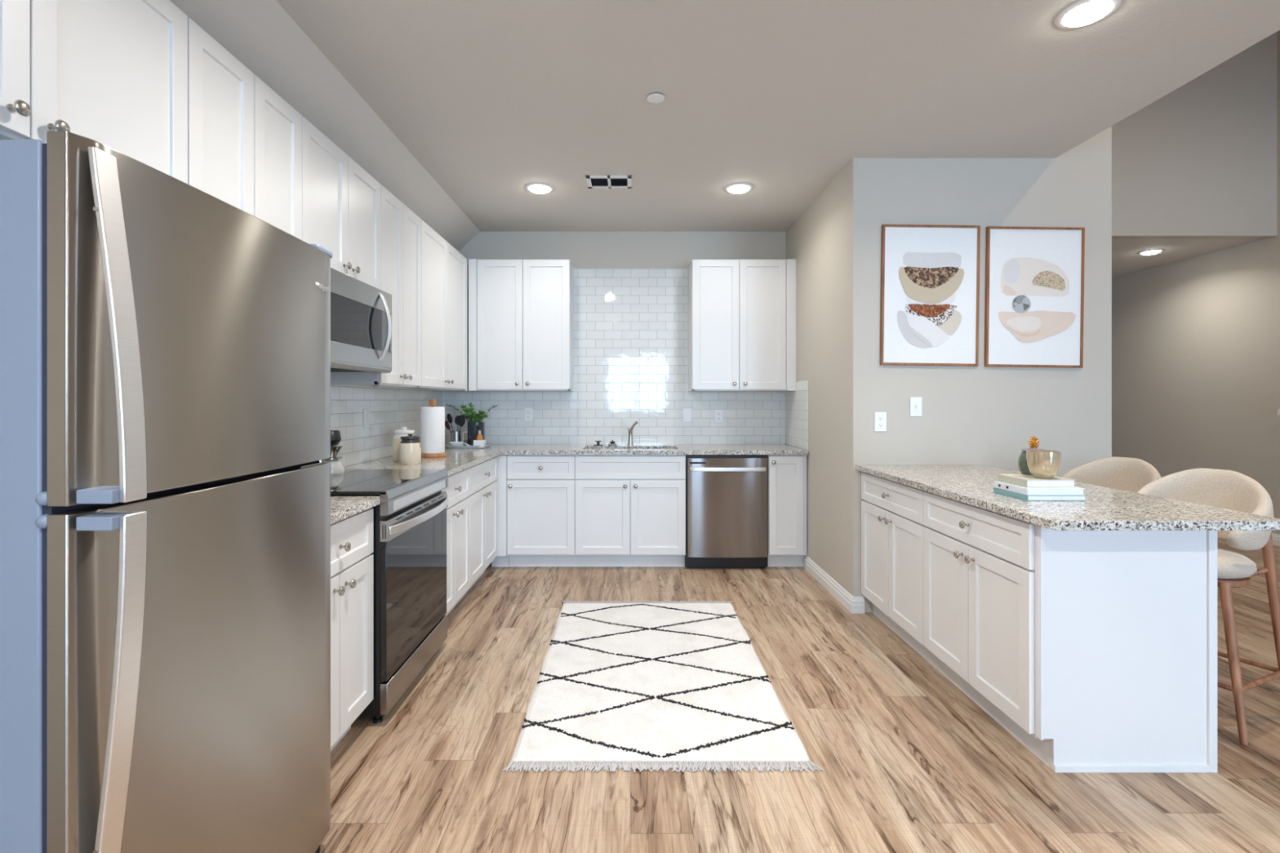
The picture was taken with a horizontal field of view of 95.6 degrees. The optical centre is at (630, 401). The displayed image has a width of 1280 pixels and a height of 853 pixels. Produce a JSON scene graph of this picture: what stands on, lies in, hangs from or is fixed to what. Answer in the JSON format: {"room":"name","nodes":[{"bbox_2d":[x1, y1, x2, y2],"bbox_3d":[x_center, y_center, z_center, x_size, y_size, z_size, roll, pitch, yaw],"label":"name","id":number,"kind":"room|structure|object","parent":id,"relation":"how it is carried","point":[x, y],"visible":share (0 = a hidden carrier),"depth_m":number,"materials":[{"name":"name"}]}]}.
{"room":"kitchen","nodes":[
{"label":"kitchen","id":0,"kind":"room"},
{"bbox_2d":[169,0,479,251],"bbox_3d":[-1.485,-1.342,0.440,0.350,0.380,9.280,0,0,0],"label":"wall","id":1,"kind":"structure","parent":0,"point":[260,34],"depth_m":2.64,"materials":[{"name":"beige paint"}]},
{"bbox_2d":[366,385,429,389],"bbox_3d":[-1.700,-0.097,0.435,0.120,2.770,9.510,0,0,0],"label":"wall","id":2,"kind":"structure","parent":0,"point":[366,385],"depth_m":4.47,"materials":[{"name":"beige paint"}]},
{"bbox_2d":[0,0,187,183],"bbox_3d":[-1.467,-0.868,1.288,0.342,0.588,0.919,0,0,0],"label":"upper cabinet","id":3,"kind":"object","parent":2,"relation":"attached to","point":[113,73],"visible":0.73,"depth_m":1.47,"materials":[{"name":"white paint"}]},
{"bbox_2d":[187,17,302,239],"bbox_3d":[-1.467,-0.625,2.052,0.342,1.075,0.606,0,0,0],"label":"upper cabinet","id":4,"kind":"object","parent":2,"relation":"attached to","point":[245,140],"visible":0.16,"depth_m":1.99,"materials":[{"name":"white paint"}]},
{"bbox_2d":[302,115,381,289],"bbox_3d":[-1.467,-0.868,2.727,0.342,0.588,0.741,0,0,0],"label":"upper cabinet","id":5,"kind":"object","parent":2,"relation":"attached to","point":[341,201],"visible":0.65,"depth_m":2.67,"materials":[{"name":"white paint"}]},
{"bbox_2d":[330,267,391,373],"bbox_3d":[-1.425,-0.358,2.718,0.419,0.420,0.752,0,0,0],"label":"microwave","id":6,"kind":"object","parent":5,"relation":"attached to","point":[361,313],"visible":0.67,"depth_m":2.73,"materials":[{"name":"silver metal"}]},
{"bbox_2d":[330,184,421,387],"bbox_3d":[-1.467,-0.625,3.397,0.342,1.075,0.597,0,0,0],"label":"upper cabinet","id":7,"kind":"object","parent":2,"relation":"attached to","point":[401,228],"visible":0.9,"depth_m":3.37,"materials":[{"name":"white paint"}]},
{"bbox_2d":[330,385,443,466],"bbox_3d":[-1.635,0.139,3.412,0.008,0.469,3.314,0,0,0],"label":"backsplash","id":8,"kind":"structure","parent":2,"relation":"attached to","point":[390,409],"depth_m":3.69,"materials":[{"name":"white tile"}]},
{"bbox_2d":[363,408,368,427],"bbox_3d":[-1.627,0.105,3.580,0.008,0.118,0.072,0,0,0],"label":"electrical outlet","id":9,"kind":"object","parent":8,"relation":"attached to","point":[366,411],"visible":1,"depth_m":3.56,"materials":[{"name":"white plastic"}]},
{"bbox_2d":[417,219,466,390],"bbox_3d":[-1.467,-0.625,4.218,0.342,1.075,1.045,0,0,0],"label":"upper cabinet","id":10,"kind":"object","parent":2,"relation":"attached to","point":[443,268],"visible":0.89,"depth_m":4.14,"materials":[{"name":"white paint"}]},
{"bbox_2d":[458,231,786,390],"bbox_3d":[-0.176,-0.097,5.130,3.167,2.770,0.120,0,0,0],"label":"wall","id":11,"kind":"structure","parent":0,"point":[584,250],"depth_m":5.07,"materials":[{"name":"beige paint"}]},
{"bbox_2d":[468,258,573,391],"bbox_3d":[-0.911,-0.625,4.888,0.828,1.075,0.354,0,0,0],"label":"upper cabinet","id":12,"kind":"object","parent":11,"relation":"attached to","point":[521,312],"visible":1,"depth_m":4.75,"materials":[{"name":"white paint"}]},
{"bbox_2d":[443,268,785,444],"bbox_3d":[-0.141,-0.393,5.065,2.979,1.533,0.008,0,0,0],"label":"backsplash","id":13,"kind":"structure","parent":11,"relation":"attached to","point":[631,325],"depth_m":5.06,"materials":[{"name":"white tile"}]},
{"bbox_2d":[524,408,533,421],"bbox_3d":[-0.888,0.117,5.057,0.072,0.118,0.008,0,0,0],"label":"wall outlet","id":14,"kind":"object","parent":13,"relation":"attached to","point":[528,412],"visible":1,"depth_m":5.05,"materials":[{"name":"white plastic"}]},
{"bbox_2d":[683,408,691,422],"bbox_3d":[0.496,0.124,5.057,0.072,0.118,0.008,0,0,0],"label":"light switch","id":15,"kind":"object","parent":13,"relation":"attached to","point":[686,412],"visible":1,"depth_m":5.05,"materials":[{"name":"white plastic"}]},
{"bbox_2d":[714,409,722,422],"bbox_3d":[0.768,0.131,5.057,0.072,0.118,0.008,0,0,0],"label":"wall outlet","id":16,"kind":"object","parent":13,"relation":"attached to","point":[717,413],"visible":1,"depth_m":5.05,"materials":[{"name":"white plastic"}]},
{"bbox_2d":[688,258,795,391],"bbox_3d":[0.929,-0.625,4.888,0.851,1.075,0.354,0,0,0],"label":"upper cabinet","id":17,"kind":"object","parent":11,"relation":"attached to","point":[742,313],"visible":1,"depth_m":4.75,"materials":[{"name":"white paint"}]},
{"bbox_2d":[275,0,1279,231],"bbox_3d":[0.325,-1.607,0.435,4.530,0.250,9.510,0,0,0],"label":"ceiling","id":18,"kind":"structure","parent":0,"point":[493,99],"depth_m":2.72,"materials":[{"name":"beige paint"}]},
{"bbox_2d":[524,182,554,193],"bbox_3d":[-0.631,-1.469,4.034,0.200,0.026,0.200,0,0,0],"label":"recessed light","id":19,"kind":"object","parent":18,"relation":"in","point":[537,188],"visible":1,"depth_m":4.00,"materials":[{"name":"white paint"}]},
{"bbox_2d":[585,175,631,188],"bbox_3d":[-0.143,-1.478,3.915,0.304,0.008,0.214,0,0,0],"label":"ceiling vent","id":20,"kind":"object","parent":18,"relation":"in","point":[593,181],"visible":1,"depth_m":3.90,"materials":[{"name":"white metal"}]},
{"bbox_2d":[647,93,664,102],"bbox_3d":[0.123,-1.477,2.829,0.086,0.010,0.086,0,0,0],"label":"sprinkler cover","id":21,"kind":"object","parent":18,"relation":"attached to","point":[652,98],"visible":1,"depth_m":2.82,"materials":[{"name":"white paint"}]},
{"bbox_2d":[724,182,753,193],"bbox_3d":[0.752,-1.469,4.034,0.200,0.026,0.200,0,0,0],"label":"recessed light","id":22,"kind":"object","parent":18,"relation":"in","point":[735,188],"visible":1,"depth_m":4.00,"materials":[{"name":"white paint"}]},
{"bbox_2d":[1054,0,1121,29],"bbox_3d":[1.737,-1.469,2.209,0.200,0.026,0.200,0,0,0],"label":"recessed light","id":23,"kind":"object","parent":18,"relation":"in","point":[1082,13],"visible":1,"depth_m":2.19,"materials":[{"name":"white paint"}]},
{"bbox_2d":[319,538,1279,852],"bbox_3d":[2.075,1.338,2.000,7.670,0.100,12.640,0,0,0],"label":"floor","id":24,"kind":"structure","parent":0,"point":[910,763],"depth_m":2.00,"materials":[{"name":"brown wood"}]},
{"bbox_2d":[0,130,333,852],"bbox_3d":[-1.209,0.427,1.295,0.828,1.722,0.794,0,0,0],"label":"refrigerator","id":25,"kind":"object","parent":24,"relation":"on","point":[165,344],"visible":1,"depth_m":1.05,"materials":[{"name":"grey metal"}]},
{"bbox_2d":[330,507,373,751],"bbox_3d":[-1.303,0.848,2.018,0.654,0.880,0.533,0,0,0],"label":"base cabinet","id":26,"kind":"object","parent":24,"relation":"on","point":[351,537],"visible":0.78,"depth_m":2.11,"materials":[{"name":"white paint"}]},
{"bbox_2d":[330,496,380,524],"bbox_3d":[-1.312,0.390,2.019,0.654,0.032,0.535,0,0,0],"label":"countertop","id":27,"kind":"structure","parent":26,"relation":"on","point":[342,508],"depth_m":2.12,"materials":[{"name":"white stone"}]},
{"bbox_2d":[330,468,448,724],"bbox_3d":[-1.260,0.821,2.665,0.707,0.934,0.753,0,0,0],"label":"range","id":28,"kind":"object","parent":24,"relation":"on","point":[410,618],"visible":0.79,"depth_m":2.51,"materials":[{"name":"silver metal"}]},
{"bbox_2d":[324,430,345,475],"bbox_3d":[-1.475,0.250,2.860,0.124,0.212,0.124,0,0,0],"label":"coffee dripper","id":29,"kind":"object","parent":28,"relation":"on","point":[337,467],"visible":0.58,"depth_m":2.84,"materials":[{"name":"clear glass"}]},
{"bbox_2d":[330,469,439,494],"bbox_3d":[-1.288,0.363,2.665,0.651,0.014,0.752,0,0,0],"label":"cooktop","id":30,"kind":"object","parent":28,"relation":"in","point":[353,482],"depth_m":2.61,"materials":[{"name":"black glass"}]},
{"bbox_2d":[441,467,470,615],"bbox_3d":[-1.303,0.848,3.351,0.654,0.880,0.612,0,0,0],"label":"base cabinet","id":31,"kind":"object","parent":24,"relation":"on","point":[458,491],"visible":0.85,"depth_m":3.41,"materials":[{"name":"white paint"}]},
{"bbox_2d":[455,456,497,605],"bbox_3d":[-1.303,0.848,4.035,0.654,0.880,0.752,0,0,0],"label":"base cabinet","id":32,"kind":"object","parent":24,"relation":"on","point":[483,475],"visible":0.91,"depth_m":3.99,"materials":[{"name":"white paint"}]},
{"bbox_2d":[491,454,509,566],"bbox_3d":[-1.288,0.848,4.741,0.683,0.880,0.618,0,0,0],"label":"base cabinet","id":33,"kind":"object","parent":24,"relation":"on","point":[501,559],"visible":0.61,"depth_m":4.43,"materials":[{"name":"white paint"}]},
{"bbox_2d":[344,444,808,475],"bbox_3d":[-0.141,0.390,4.057,2.995,0.032,2.024,0,0,0],"label":"countertop","id":34,"kind":"structure","parent":33,"relation":"on","point":[457,460],"depth_m":4.40,"materials":[{"name":"white stone"}]},
{"bbox_2d":[392,426,414,462],"bbox_3d":[-1.413,0.267,3.630,0.136,0.213,0.132,0,0,0],"label":"canister","id":35,"kind":"object","parent":34,"relation":"on","point":[397,440],"visible":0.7,"depth_m":3.58,"materials":[{"name":"beige ceramic"}]},
{"bbox_2d":[399,433,421,464],"bbox_3d":[-1.321,0.285,3.490,0.126,0.179,0.122,0,0,0],"label":"canister","id":36,"kind":"object","parent":34,"relation":"on","point":[410,446],"visible":1,"depth_m":3.44,"materials":[{"name":"beige ceramic"}]},
{"bbox_2d":[421,399,447,457],"bbox_3d":[-1.329,0.181,3.900,0.184,0.386,0.184,0,0,0],"label":"paper towel holder","id":37,"kind":"object","parent":34,"relation":"on","point":[432,402],"visible":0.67,"depth_m":3.84,"materials":[{"name":"brown wood"}]},
{"bbox_2d":[420,406,444,453],"bbox_3d":[-1.329,0.192,3.900,0.157,0.308,0.157,0,0,0],"label":"paper towel roll","id":38,"kind":"object","parent":37,"relation":"on","point":[432,418],"visible":0.98,"depth_m":3.83,"materials":[{"name":"white paper"}]},
{"bbox_2d":[444,443,491,448],"bbox_3d":[-1.315,0.362,4.720,0.350,0.024,0.280,0,0,0],"label":"tray","id":39,"kind":"object","parent":34,"relation":"on","point":[487,445],"visible":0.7,"depth_m":4.59,"materials":[{"name":"grey metal"}]},
{"bbox_2d":[450,431,461,441],"bbox_3d":[-1.425,0.306,4.745,0.086,0.122,0.086,0,0,0],"label":"utensil crock","id":40,"kind":"object","parent":39,"relation":"on","point":[455,436],"visible":0.59,"depth_m":4.71,"materials":[{"name":"silver metal"}]},
{"bbox_2d":[444,420,451,433],"bbox_3d":[-1.459,0.259,4.714,0.113,0.204,0.018,0,0,-18],"label":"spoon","id":41,"kind":"object","parent":40,"relation":"in","point":[446,424],"visible":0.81,"depth_m":4.70,"materials":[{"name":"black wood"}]},
{"bbox_2d":[446,413,453,431],"bbox_3d":[-1.455,0.230,4.734,0.082,0.261,0.011,0,0,-7],"label":"spoon","id":42,"kind":"object","parent":40,"relation":"in","point":[449,416],"visible":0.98,"depth_m":4.73,"materials":[{"name":"black plastic"}]},
{"bbox_2d":[454,415,461,431],"bbox_3d":[-1.411,0.239,4.757,0.062,0.242,0.022,0,0,0],"label":"spoon","id":43,"kind":"object","parent":40,"relation":"in","point":[457,418],"visible":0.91,"depth_m":4.76,"materials":[{"name":"black plastic"}]},
{"bbox_2d":[458,416,465,431],"bbox_3d":[-1.391,0.243,4.739,0.087,0.235,0.012,0,0,6],"label":"spoon","id":44,"kind":"object","parent":40,"relation":"in","point":[462,420],"visible":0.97,"depth_m":4.74,"materials":[{"name":"black plastic"}]},
{"bbox_2d":[448,441,463,445],"bbox_3d":[-1.392,0.347,4.645,0.116,0.040,0.116,0,0,0],"label":"bowl","id":45,"kind":"object","parent":39,"relation":"on","point":[451,443],"visible":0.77,"depth_m":4.60,"materials":[{"name":"white ceramic"}]},
{"bbox_2d":[462,431,467,445],"bbox_3d":[-1.353,0.308,4.774,0.044,0.118,0.026,0,0,0],"label":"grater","id":46,"kind":"object","parent":39,"relation":"on","point":[464,433],"visible":0.52,"depth_m":4.76,"materials":[{"name":"white metal"}]},
{"bbox_2d":[466,422,484,445],"bbox_3d":[-1.268,0.270,4.765,0.138,0.195,0.138,0,0,0],"label":"planter","id":47,"kind":"object","parent":39,"relation":"on","point":[472,428],"visible":0.57,"depth_m":4.71,"materials":[{"name":"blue ceramic"}]},
{"bbox_2d":[446,402,497,422],"bbox_3d":[-1.301,0.104,4.751,0.414,0.188,0.107,0,0,0],"label":"potted plant","id":48,"kind":"object","parent":47,"relation":"on","point":[472,415],"visible":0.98,"depth_m":4.75,"materials":[{"name":"green plant"}]},
{"bbox_2d":[473,440,485,447],"bbox_3d":[-1.203,0.339,4.630,0.082,0.058,0.068,0,0,0],"label":"holder","id":49,"kind":"object","parent":39,"relation":"on","point":[476,442],"visible":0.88,"depth_m":4.60,"materials":[{"name":"white ceramic"}]},
{"bbox_2d":[475,426,483,439],"bbox_3d":[-1.203,0.284,4.630,0.054,0.157,0.054,0,0,0],"label":"glass bottle","id":50,"kind":"object","parent":49,"relation":"in","point":[479,437],"visible":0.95,"depth_m":4.62,"materials":[{"name":"orange glass"}]},
{"bbox_2d":[593,440,603,445],"bbox_3d":[-0.272,0.353,4.900,0.080,0.041,0.080,0,0,0],"label":"stopper","id":51,"kind":"object","parent":34,"relation":"on","point":[597,442],"visible":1,"depth_m":4.88,"materials":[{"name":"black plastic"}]},
{"bbox_2d":[608,440,617,445],"bbox_3d":[-0.152,0.349,4.900,0.076,0.049,0.076,0,0,0],"label":"strainer","id":52,"kind":"object","parent":34,"relation":"on","point":[611,443],"visible":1,"depth_m":4.88,"materials":[{"name":"silver metal"}]},
{"bbox_2d":[608,442,617,445],"bbox_3d":[-0.152,0.361,4.900,0.076,0.026,0.076,0,0,0],"label":"basket","id":53,"kind":"object","parent":52,"relation":"on","point":[611,443],"depth_m":4.88,"materials":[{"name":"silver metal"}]},
{"bbox_2d":[626,421,638,445],"bbox_3d":[0.027,0.269,4.884,0.056,0.210,0.163,0,0,-30],"label":"faucet","id":54,"kind":"object","parent":34,"relation":"on","point":[630,431],"visible":1,"depth_m":4.91,"materials":[{"name":"silver metal"}]},
{"bbox_2d":[506,454,576,566],"bbox_3d":[-0.684,0.848,4.723,0.521,0.880,0.654,0,0,0],"label":"base cabinet","id":55,"kind":"object","parent":24,"relation":"on","point":[541,488],"visible":0.96,"depth_m":4.44,"materials":[{"name":"white paint"}]},
{"bbox_2d":[575,454,685,566],"bbox_3d":[-0.001,0.848,4.723,0.846,0.880,0.654,0,0,0],"label":"base cabinet","id":56,"kind":"object","parent":24,"relation":"on","point":[630,509],"visible":0.9,"depth_m":4.44,"materials":[{"name":"white paint"}]},
{"bbox_2d":[502,600,823,773],"bbox_3d":[0.114,1.280,2.873,1.118,0.014,1.725,0,0,0],"label":"rug","id":57,"kind":"object","parent":24,"relation":"on","point":[642,685],"visible":1,"depth_m":2.49,"materials":[{"name":"beige fabric"}]},
{"bbox_2d":[684,454,768,568],"bbox_3d":[0.740,0.851,4.694,0.625,0.870,0.632,0,0,0],"label":"dishwasher","id":58,"kind":"object","parent":24,"relation":"on","point":[726,495],"visible":1,"depth_m":4.41,"materials":[{"name":"silver metal"}]},
{"bbox_2d":[766,454,806,566],"bbox_3d":[1.204,0.848,4.723,0.295,0.880,0.654,0,0,0],"label":"base cabinet","id":59,"kind":"object","parent":24,"relation":"on","point":[787,473],"visible":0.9,"depth_m":4.44,"materials":[{"name":"white paint"}]},
{"bbox_2d":[861,472,937,669],"bbox_3d":[1.695,0.854,3.161,0.654,0.868,0.748,0,0,0],"label":"base cabinet","id":60,"kind":"object","parent":24,"relation":"on","point":[892,526],"visible":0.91,"depth_m":3.10,"materials":[{"name":"white paint"}]},
{"bbox_2d":[855,465,1279,530],"bbox_3d":[1.760,0.404,2.709,0.775,0.031,1.658,0,0,0],"label":"countertop","id":61,"kind":"structure","parent":60,"relation":"on","point":[1104,508],"depth_m":2.14,"materials":[{"name":"white stone"}]},
{"bbox_2d":[993,487,1086,501],"bbox_3d":[1.657,0.377,2.363,0.229,0.021,0.214,0,0,0],"label":"book","id":62,"kind":"object","parent":61,"relation":"on","point":[1028,498],"visible":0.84,"depth_m":2.26,"materials":[{"name":"white paper"}]},
{"bbox_2d":[994,481,1084,495],"bbox_3d":[1.658,0.353,2.365,0.225,0.026,0.206,0,0,0],"label":"book","id":63,"kind":"object","parent":62,"relation":"on","point":[1075,491],"visible":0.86,"depth_m":2.27,"materials":[{"name":"white paper"}]},
{"bbox_2d":[997,474,1075,487],"bbox_3d":[1.656,0.324,2.377,0.192,0.031,0.183,0,0,0],"label":"book","id":64,"kind":"object","parent":63,"relation":"on","point":[1022,480],"visible":0.91,"depth_m":2.29,"materials":[{"name":"white paper"}]},
{"bbox_2d":[1017,435,1046,475],"bbox_3d":[1.700,0.228,2.448,0.115,0.162,0.115,0,0,0],"label":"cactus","id":65,"kind":"object","parent":64,"relation":"on","point":[1022,463],"visible":0.37,"depth_m":2.44,"materials":[{"name":"green plant"}]},
{"bbox_2d":[1026,449,1061,479],"bbox_3d":[1.660,0.255,2.335,0.113,0.108,0.113,0,0,0],"label":"bowl","id":66,"kind":"object","parent":64,"relation":"on","point":[1045,464],"visible":1,"depth_m":2.30,"materials":[{"name":"beige glass"}]},
{"bbox_2d":[923,491,1049,768],"bbox_3d":[1.695,0.854,2.413,0.654,0.868,0.745,0,0,0],"label":"base cabinet","id":67,"kind":"object","parent":24,"relation":"on","point":[980,564],"visible":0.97,"depth_m":2.31,"materials":[{"name":"white paint"}]},
{"bbox_2d":[1062,457,1160,493],"bbox_3d":[2.445,0.793,2.982,0.435,0.993,0.446,0,0,-25],"label":"bar stool","id":68,"kind":"object","parent":24,"relation":"on","point":[1124,473],"visible":0.27,"depth_m":3.08,"materials":[{"name":"fabric"}]},
{"bbox_2d":[1035,524,1217,773],"bbox_3d":[1.728,0.854,2.775,0.613,0.868,1.526,0,0,0],"label":"peninsula panel","id":69,"kind":"object","parent":24,"relation":"on","point":[1126,620],"visible":0.67,"depth_m":2.02,"materials":[{"name":"white paint"}]},
{"bbox_2d":[1137,468,1279,745],"bbox_3d":[2.395,0.793,2.452,0.435,0.993,0.446,0,0,-27],"label":"bar stool","id":70,"kind":"object","parent":24,"relation":"on","point":[1231,490],"visible":0.49,"depth_m":2.36,"materials":[{"name":"fabric"}]},
{"bbox_2d":[786,125,1111,612],"bbox_3d":[2.145,-1.162,5.870,1.576,4.900,4.660,0,0,0],"label":"wall","id":71,"kind":"structure","parent":0,"point":[980,415],"depth_m":3.54,"materials":[{"name":"beige paint"}]},
{"bbox_2d":[785,380,808,449],"bbox_3d":[1.352,0.108,4.750,0.008,0.530,0.639,0,0,0],"label":"backsplash","id":72,"kind":"structure","parent":71,"relation":"attached to","point":[797,401],"depth_m":4.67,"materials":[{"name":"white tile"}]},
{"bbox_2d":[803,555,864,613],"bbox_3d":[1.380,1.239,4.011,0.082,0.098,0.978,0,0,0],"label":"baseboard","id":73,"kind":"structure","parent":71,"relation":"attached to","point":[855,605],"depth_m":3.80,"materials":[{"name":"white paint"}]},
{"bbox_2d":[874,412,886,431],"bbox_3d":[1.522,0.125,3.536,0.072,0.118,0.008,0,0,0],"label":"wall outlet","id":74,"kind":"object","parent":71,"relation":"attached to","point":[880,418],"visible":1,"depth_m":3.53,"materials":[{"name":"white plastic"}]},
{"bbox_2d":[878,416,883,420],"bbox_3d":[1.522,0.105,3.534,0.032,0.026,0.002,0,0,0],"label":"socket","id":75,"kind":"object","parent":74,"relation":"attached to","point":[880,418],"depth_m":3.53,"materials":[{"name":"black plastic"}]},
{"bbox_2d":[878,422,883,426],"bbox_3d":[1.522,0.145,3.534,0.032,0.026,0.002,0,0,0],"label":"socket","id":76,"kind":"object","parent":74,"relation":"attached to","point":[880,424],"depth_m":3.53,"materials":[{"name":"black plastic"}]},
{"bbox_2d":[910,396,921,416],"bbox_3d":[1.739,0.034,3.532,0.072,0.118,0.016,0,0,0],"label":"light switch","id":77,"kind":"object","parent":71,"relation":"attached to","point":[915,402],"visible":1,"depth_m":3.53,"materials":[{"name":"white plastic"}]},
{"bbox_2d":[880,224,980,366],"bbox_3d":[1.819,-0.643,3.529,0.590,0.852,0.021,1,0,0],"label":"framed picture","id":78,"kind":"object","parent":71,"relation":"attached to","point":[930,273],"visible":1,"depth_m":3.53,"materials":[{"name":"white paper"}]},
{"bbox_2d":[984,226,1084,368],"bbox_3d":[2.454,-0.632,3.529,0.588,0.850,0.021,1,0,0],"label":"framed picture","id":79,"kind":"object","parent":71,"relation":"attached to","point":[1034,313],"visible":1,"depth_m":3.53,"materials":[{"name":"white paper"}]},
{"bbox_2d":[1111,239,1262,277],"bbox_3d":[4.419,-1.582,6.760,2.982,0.200,2.880,0,0,0],"label":"ceiling","id":80,"kind":"structure","parent":0,"point":[1126,260],"depth_m":5.67,"materials":[{"name":"beige paint"}]},
{"bbox_2d":[1137,248,1164,254],"bbox_3d":[5.150,-1.469,5.750,0.200,0.026,0.200,0,0,0],"label":"recessed light","id":81,"kind":"object","parent":80,"relation":"in","point":[1153,251],"visible":1,"depth_m":5.71,"materials":[{"name":"white paint"}]},
{"bbox_2d":[1111,31,1277,239],"bbox_3d":[4.362,-2.547,5.260,2.857,2.130,0.120,0,0,0],"label":"wall header","id":82,"kind":"structure","parent":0,"point":[1199,161],"depth_m":5.20,"materials":[{"name":"beige paint"}]},
{"bbox_2d":[1111,30,1279,534],"bbox_3d":[5.850,-1.162,2.000,0.120,4.900,12.640,0,0,0],"label":"wall","id":83,"kind":"structure","parent":0,"point":[1196,340],"depth_m":5.87,"materials":[{"name":"beige paint"}]},
{"bbox_2d":[1271,533,1279,546],"bbox_3d":[5.781,1.239,2.000,0.018,0.098,12.400,0,0,0],"label":"baseboard","id":84,"kind":"structure","parent":83,"relation":"attached to","point":[1276,538],"depth_m":5.20,"materials":[{"name":"white paint"}]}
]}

